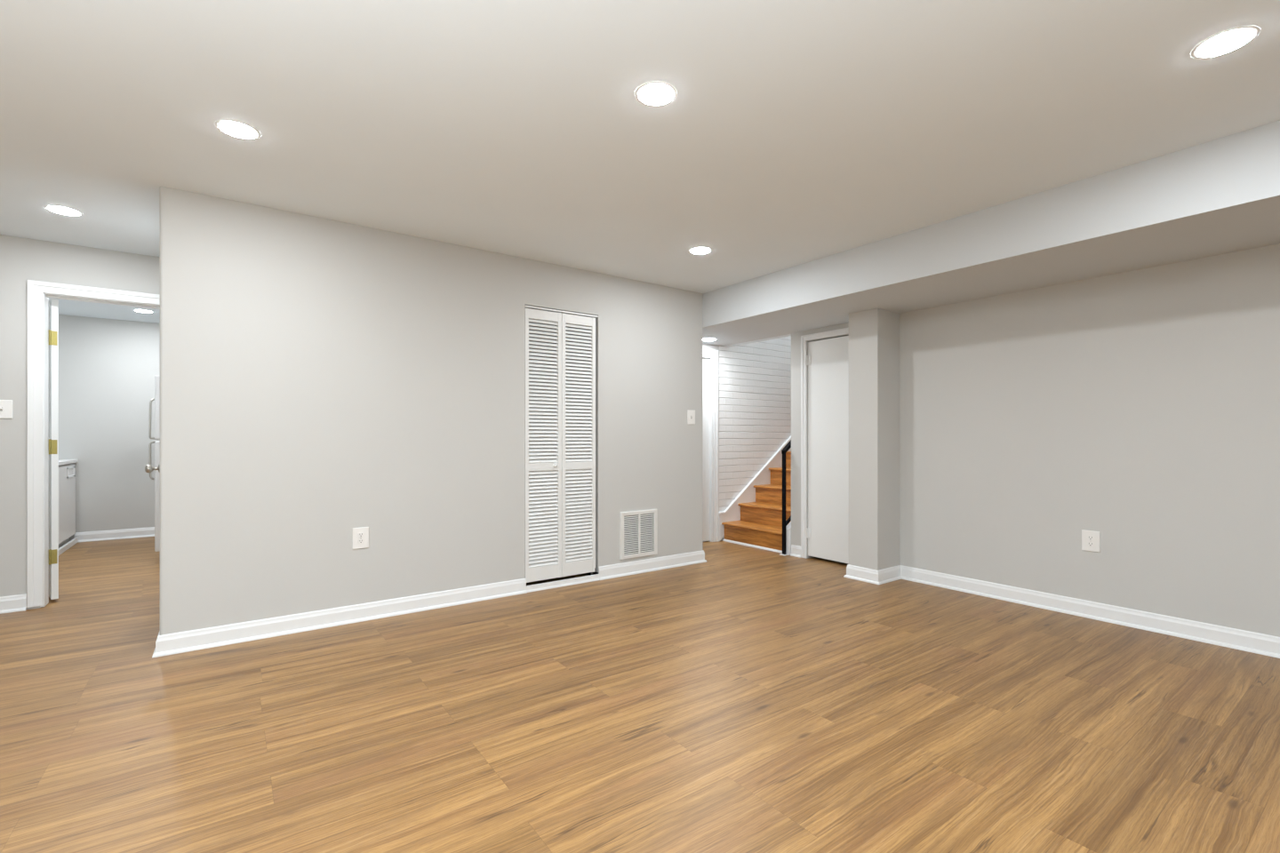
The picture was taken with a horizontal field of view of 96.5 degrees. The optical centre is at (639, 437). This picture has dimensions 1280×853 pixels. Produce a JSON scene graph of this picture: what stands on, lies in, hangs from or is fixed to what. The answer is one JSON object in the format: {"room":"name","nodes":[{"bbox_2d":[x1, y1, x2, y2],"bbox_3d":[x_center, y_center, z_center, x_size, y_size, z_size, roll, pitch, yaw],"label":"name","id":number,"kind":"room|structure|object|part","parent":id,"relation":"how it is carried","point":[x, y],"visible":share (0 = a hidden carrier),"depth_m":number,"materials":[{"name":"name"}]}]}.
{"room":"finished basement","nodes":[
{"label":"finished basement","id":0,"kind":"room"},
{"bbox_2d":[0,234,159,609],"bbox_3d":[-4.301,-0.086,3.542,4.000,2.412,0.115,0,0,-36],"label":"wall","id":1,"kind":"structure","parent":0,"point":[22,260],"depth_m":3.69,"materials":[{"name":"grey paint"}]},
{"bbox_2d":[0,400,12,418],"bbox_3d":[-4.063,-0.178,3.632,0.098,0.118,0.020,0,0,-36],"label":"light switch","id":2,"kind":"object","parent":1,"relation":"attached to","point":[5,405],"visible":1,"depth_m":3.65,"materials":[{"name":"white plastic"}]},
{"bbox_2d":[0,593,26,614],"bbox_3d":[-4.884,1.069,3.032,2.257,0.102,0.026,0,0,-36],"label":"baseboard","id":3,"kind":"structure","parent":1,"relation":"attached to","point":[12,604],"depth_m":3.66,"materials":[{"name":"white paint"}]},
{"bbox_2d":[48,298,58,599],"bbox_3d":[-4.257,0.082,4.098,0.759,2.036,0.047,0,0,39],"label":"door","id":4,"kind":"structure","parent":1,"relation":"in","point":[53,304],"depth_m":3.87,"materials":[{"name":"white paint"}]},
{"bbox_2d":[26,280,159,607],"bbox_3d":[-3.630,0.049,4.019,0.925,2.135,0.134,0,0,-36],"label":"door frame","id":5,"kind":"structure","parent":1,"relation":"attached to","point":[38,292],"depth_m":3.73,"materials":[{"name":"white paint"}]},
{"bbox_2d":[58,314,159,541],"bbox_3d":[-5.559,-0.086,6.468,2.800,2.412,0.100,0,0,-36],"label":"wall","id":6,"kind":"structure","parent":0,"point":[108,368],"depth_m":6.22,"materials":[{"name":"grey paint"}]},
{"bbox_2d":[74,527,154,542],"bbox_3d":[-5.279,1.069,6.593,1.800,0.102,0.026,0,0,-36],"label":"baseboard","id":7,"kind":"structure","parent":6,"relation":"attached to","point":[140,532],"depth_m":6.25,"materials":[{"name":"white paint"}]},
{"bbox_2d":[160,186,702,635],"bbox_3d":[-0.985,-0.086,4.077,3.747,2.412,0.115,0,0,-36],"label":"wall","id":8,"kind":"structure","parent":0,"point":[322,380],"depth_m":3.50,"materials":[{"name":"grey paint"}]},
{"bbox_2d":[352,527,368,549],"bbox_3d":[-1.701,0.616,3.481,0.092,0.128,0.009,0,0,-36],"label":"wall outlet","id":9,"kind":"object","parent":8,"relation":"attached to","point":[360,535],"visible":1,"depth_m":3.48,"materials":[{"name":"white plastic"}]},
{"bbox_2d":[358,539,364,543],"bbox_3d":[-1.700,0.635,3.479,0.035,0.027,0.004,0,0,-36],"label":"receptacle","id":10,"kind":"object","parent":9,"relation":"attached to","point":[360,541],"depth_m":3.48,"materials":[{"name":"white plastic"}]},
{"bbox_2d":[358,532,364,537],"bbox_3d":[-1.700,0.596,3.479,0.035,0.027,0.004,0,0,-36],"label":"receptacle","id":11,"kind":"object","parent":9,"relation":"attached to","point":[360,534],"depth_m":3.48,"materials":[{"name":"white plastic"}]},
{"bbox_2d":[152,550,706,657],"bbox_3d":[-0.977,1.069,4.067,3.799,0.102,0.141,0,0,-36],"label":"baseboard","id":12,"kind":"structure","parent":8,"relation":"attached to","point":[227,635],"depth_m":3.48,"materials":[{"name":"white paint"}]},
{"bbox_2d":[524,305,598,583],"bbox_3d":[-0.581,0.062,4.306,0.619,2.026,0.050,0,0,-36],"label":"door","id":13,"kind":"structure","parent":8,"relation":"in","point":[568,548],"depth_m":4.28,"materials":[{"name":"white paint"}]},
{"bbox_3d":[-0.716,0.060,4.219,0.296,1.988,0.028,0,0,-36],"label":"panel","id":14,"kind":"part","parent":13,"relation":"part of","materials":[{"name":"white paint"}]},
{"bbox_3d":[-0.474,0.060,4.395,0.296,1.988,0.028,0,0,-36],"label":"panel","id":15,"kind":"part","parent":13,"relation":"part of","materials":[{"name":"white paint"}]},
{"bbox_2d":[526,574,599,592],"bbox_3d":[-0.572,1.097,4.294,0.619,0.045,0.019,0,0,-36],"label":"trim","id":16,"kind":"structure","parent":8,"relation":"attached to","point":[592,578],"depth_m":4.28,"materials":[{"name":"white paint"}]},
{"bbox_2d":[619,509,657,559],"bbox_3d":[-0.005,0.798,4.705,0.375,0.384,0.018,0,0,-36],"label":"air vent","id":17,"kind":"object","parent":8,"relation":"in","point":[638,530],"visible":1,"depth_m":4.70,"materials":[{"name":"white metal"}]},
{"bbox_2d":[687,409,695,424],"bbox_3d":[0.456,-0.175,5.039,0.088,0.126,0.020,0,0,-36],"label":"light switch","id":18,"kind":"object","parent":8,"relation":"attached to","point":[691,414],"visible":1,"depth_m":5.04,"materials":[{"name":"white plastic"}]},
{"bbox_2d":[528,320,719,575],"bbox_3d":[-0.102,-0.085,5.187,2.675,2.411,0.644,0,0,-36],"label":"wall","id":19,"kind":"structure","parent":0,"point":[588,573],"depth_m":4.92,"materials":[{"name":"grey paint"}]},
{"bbox_2d":[702,357,709,541],"bbox_3d":[0.438,0.132,5.912,0.733,1.953,0.035,0,0,-36],"label":"door","id":20,"kind":"structure","parent":19,"relation":"in","point":[705,361],"depth_m":6.08,"materials":[{"name":"white paint"}]},
{"bbox_2d":[702,348,718,542],"bbox_3d":[0.442,0.095,5.907,0.907,2.051,0.118,0,0,-36],"label":"door frame","id":21,"kind":"structure","parent":19,"relation":"attached to","point":[710,353],"depth_m":6.10,"materials":[{"name":"white paint"}]},
{"bbox_2d":[0,536,1279,852],"bbox_3d":[-1.052,1.120,3.067,8.700,0.001,11.200,0,0,-36],"label":"floor","id":22,"kind":"structure","parent":0,"point":[744,699],"depth_m":2.24,"materials":[{"name":"brown wood"}]},
{"bbox_2d":[58,459,78,555],"bbox_3d":[-5.806,0.678,5.258,0.679,0.884,1.550,0,0,-36],"label":"laundry cabinet","id":23,"kind":"object","parent":22,"relation":"on","point":[67,470],"visible":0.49,"depth_m":5.72,"materials":[{"name":"white wood"}]},
{"bbox_2d":[58,459,78,465],"bbox_3d":[-5.806,0.253,5.257,0.677,0.034,1.550,0,0,-36],"label":"countertop","id":24,"kind":"structure","parent":23,"relation":"on","point":[60,461],"depth_m":5.73,"materials":[{"name":"white ceramic"}]},
{"bbox_3d":[-5.840,0.360,5.863,0.008,0.110,0.350,0,0,-36],"label":"handle plate","id":25,"kind":"part","parent":23,"relation":"part of","materials":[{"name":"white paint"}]},
{"bbox_2d":[148,376,159,551],"bbox_3d":[-4.245,0.286,5.532,0.732,1.668,0.700,0,0,-36],"label":"refrigerator","id":26,"kind":"object","parent":22,"relation":"on","point":[156,398],"visible":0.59,"depth_m":5.07,"materials":[{"name":"white metal"}]},
{"bbox_3d":[-4.344,0.212,5.089,0.052,0.351,0.017,0,0,-36],"label":"bow handle","id":27,"kind":"part","parent":26,"relation":"part of","materials":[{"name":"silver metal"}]},
{"bbox_3d":[-4.344,-0.164,5.088,0.050,0.369,0.017,0,0,-36],"label":"bow handle","id":28,"kind":"part","parent":26,"relation":"part of","materials":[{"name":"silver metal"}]},
{"bbox_3d":[-4.481,0.527,5.360,0.060,0.986,0.700,0,0,-36],"label":"fridge door","id":29,"kind":"part","parent":26,"relation":"part of","materials":[{"name":"white metal"}]},
{"bbox_3d":[-4.481,-0.263,5.360,0.060,0.570,0.700,0,0,-36],"label":"freezer door","id":30,"kind":"part","parent":26,"relation":"part of","materials":[{"name":"white metal"}]},
{"bbox_2d":[718,435,791,555],"bbox_3d":[2.138,0.053,6.510,2.545,2.133,0.934,0,0,-36],"label":"staircase","id":31,"kind":"structure","parent":22,"relation":"on","point":[758,507],"depth_m":6.15,"materials":[{"name":"brown wood"}]},
{"bbox_3d":[1.153,1.110,5.815,0.018,0.020,0.858,0,0,-36],"label":"shoe molding","id":32,"kind":"part","parent":31,"relation":"part of","materials":[{"name":"white paint"}]},
{"bbox_2d":[779,440,791,555],"bbox_3d":[2.210,-0.163,6.033,2.136,2.566,0.058,0,0,-36],"label":"stair railing","id":33,"kind":"object","parent":31,"relation":"attached to","point":[785,522],"visible":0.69,"depth_m":5.41,"materials":[{"name":"black metal"}]},
{"bbox_3d":[1.368,0.627,5.422,0.022,0.985,0.036,0,0,-36],"label":"post","id":34,"kind":"part","parent":33,"relation":"part of","materials":[{"name":"black metal"}]},
{"bbox_3d":[2.216,-0.644,6.038,2.119,1.606,0.046,0,0,-36],"label":"handrail","id":35,"kind":"part","parent":33,"relation":"part of","materials":[{"name":"black metal"}]},
{"bbox_3d":[2.220,0.066,6.041,2.110,1.592,0.024,0,0,-36],"label":"rail","id":36,"kind":"part","parent":33,"relation":"part of","materials":[{"name":"black metal"}]},
{"bbox_2d":[848,308,899,570],"bbox_3d":[1.875,0.067,4.559,0.333,2.106,0.252,0,0,-36],"label":"column","id":37,"kind":"structure","parent":22,"relation":"on","point":[874,334],"depth_m":4.45,"materials":[{"name":"grey paint"}]},
{"bbox_2d":[0,0,1279,323],"bbox_3d":[-1.370,-1.341,2.774,7.842,0.100,11.100,0,0,-36],"label":"ceiling","id":38,"kind":"structure","parent":0,"point":[794,132],"depth_m":2.29,"materials":[{"name":"paint"}]},
{"bbox_2d":[43,205,83,215],"bbox_3d":[-3.281,-1.288,3.253,0.158,0.004,0.158,0,0,-36],"label":"recessed light","id":39,"kind":"object","parent":38,"relation":"in","point":[60,210],"visible":1,"depth_m":3.25,"materials":[{"name":"white"}]},
{"bbox_2d":[134,309,153,312],"bbox_3d":[-5.084,-1.288,5.849,0.158,0.004,0.158,0,0,-36],"label":"recessed light","id":40,"kind":"object","parent":38,"relation":"in","point":[137,310],"visible":1,"depth_m":5.84,"materials":[{"name":"white"}]},
{"bbox_2d":[215,119,260,139],"bbox_3d":[-1.687,-1.288,2.397,0.158,0.004,0.158,0,0,-36],"label":"recessed light","id":41,"kind":"object","parent":38,"relation":"in","point":[236,129],"visible":1,"depth_m":2.39,"materials":[{"name":"white"}]},
{"bbox_2d":[634,80,677,106],"bbox_3d":[0.060,-1.288,2.149,0.158,0.004,0.158,0,0,-36],"label":"recessed light","id":42,"kind":"object","parent":38,"relation":"in","point":[656,93],"visible":1,"depth_m":2.14,"materials":[{"name":"white paint"}]},
{"bbox_2d":[688,247,711,254],"bbox_3d":[0.418,-1.288,3.951,0.158,0.004,0.158,0,0,-36],"label":"recessed light","id":43,"kind":"object","parent":38,"relation":"in","point":[697,250],"visible":1,"depth_m":3.95,"materials":[{"name":"white"}]},
{"bbox_2d":[702,120,1279,346],"bbox_3d":[2.359,-1.139,2.936,1.468,0.308,6.981,0,0,-36],"label":"soffit beam","id":44,"kind":"structure","parent":38,"relation":"attached to","point":[1221,196],"depth_m":3.14,"materials":[{"name":"paint"}]},
{"bbox_2d":[702,337,716,341],"bbox_3d":[0.695,-0.983,5.758,0.158,0.004,0.158,0,0,-36],"label":"recessed light","id":45,"kind":"object","parent":44,"relation":"attached to","point":[709,339],"visible":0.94,"depth_m":5.76,"materials":[{"name":"white"}]},
{"bbox_2d":[1191,25,1260,58],"bbox_3d":[1.913,-1.288,1.869,0.158,0.004,0.158,0,0,-36],"label":"recessed light","id":46,"kind":"object","parent":38,"relation":"in","point":[1223,43],"visible":1,"depth_m":1.86,"materials":[{"name":"white"}]},
{"bbox_2d":[719,336,791,541],"bbox_3d":[2.196,-1.330,7.191,3.398,4.900,0.100,0,0,-36],"label":"wall","id":47,"kind":"structure","parent":0,"point":[755,379],"depth_m":6.43,"materials":[{"name":"white wood"}]},
{"bbox_2d":[724,334,791,346],"bbox_3d":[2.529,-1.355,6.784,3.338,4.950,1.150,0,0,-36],"label":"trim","id":48,"kind":"structure","parent":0,"point":[788,335],"depth_m":5.84,"materials":[{"name":"paint"}]},
{"bbox_2d":[791,322,848,558],"bbox_3d":[1.796,0.058,5.015,0.115,2.125,1.083,0,0,-36],"label":"wall","id":49,"kind":"structure","parent":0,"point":[796,337],"depth_m":5.35,"materials":[{"name":"grey paint"}]},
{"bbox_2d":[790,544,800,558],"bbox_3d":[1.462,1.069,5.355,0.026,0.102,0.122,0,0,-36],"label":"baseboard","id":50,"kind":"structure","parent":49,"relation":"attached to","point":[796,550],"depth_m":5.36,"materials":[{"name":"white paint"}]},
{"bbox_2d":[800,328,848,558],"bbox_3d":[1.707,0.089,5.025,0.018,2.061,0.698,0,0,-36],"label":"door frame","id":51,"kind":"structure","parent":49,"relation":"attached to","point":[844,331],"depth_m":5.28,"materials":[{"name":"white paint"}]},
{"bbox_2d":[806,336,848,563],"bbox_3d":[1.715,0.108,5.021,0.095,1.971,0.611,0,0,-36],"label":"door","id":52,"kind":"structure","parent":49,"relation":"attached to","point":[827,360],"depth_m":5.09,"materials":[{"name":"white paint"}]},
{"bbox_2d":[899,243,1279,637],"bbox_3d":[3.557,0.058,2.589,0.115,2.125,5.012,0,0,-36],"label":"wall","id":53,"kind":"structure","parent":0,"point":[1140,409],"depth_m":3.46,"materials":[{"name":"grey paint"}]},
{"bbox_2d":[843,564,1279,658],"bbox_3d":[3.277,1.069,2.588,0.339,0.102,5.140,0,0,-36],"label":"baseboard","id":54,"kind":"structure","parent":53,"relation":"attached to","point":[1228,637],"depth_m":3.54,"materials":[{"name":"white paint"}]},
{"bbox_2d":[1081,529,1100,552],"bbox_3d":[2.792,0.644,3.537,0.009,0.128,0.092,0,0,-36],"label":"wall outlet","id":55,"kind":"object","parent":53,"relation":"attached to","point":[1091,540],"visible":1,"depth_m":3.53,"materials":[{"name":"white plastic"}]},
{"bbox_2d":[1087,542,1094,546],"bbox_3d":[2.790,0.664,3.535,0.004,0.027,0.035,0,0,-36],"label":"receptacle","id":56,"kind":"object","parent":55,"relation":"attached to","point":[1089,544],"depth_m":3.53,"materials":[{"name":"white plastic"}]},
{"bbox_2d":[1087,536,1094,540],"bbox_3d":[2.790,0.625,3.535,0.004,0.027,0.035,0,0,-36],"label":"receptacle","id":57,"kind":"object","parent":55,"relation":"attached to","point":[1089,538],"depth_m":3.53,"materials":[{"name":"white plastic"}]},
{"bbox_3d":[-2.645,-0.086,3.808,0.715,2.412,1.400,0,0,-36],"label":"wall","id":58,"kind":"structure","parent":0,"visible":0},
{"bbox_2d":[144,464,159,472],"bbox_3d":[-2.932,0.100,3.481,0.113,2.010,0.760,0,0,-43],"label":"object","id":59,"kind":"structure","parent":58,"relation":"in","point":[148,468],"depth_m":3.68,"materials":[{"name":"silver metal"}]}
]}

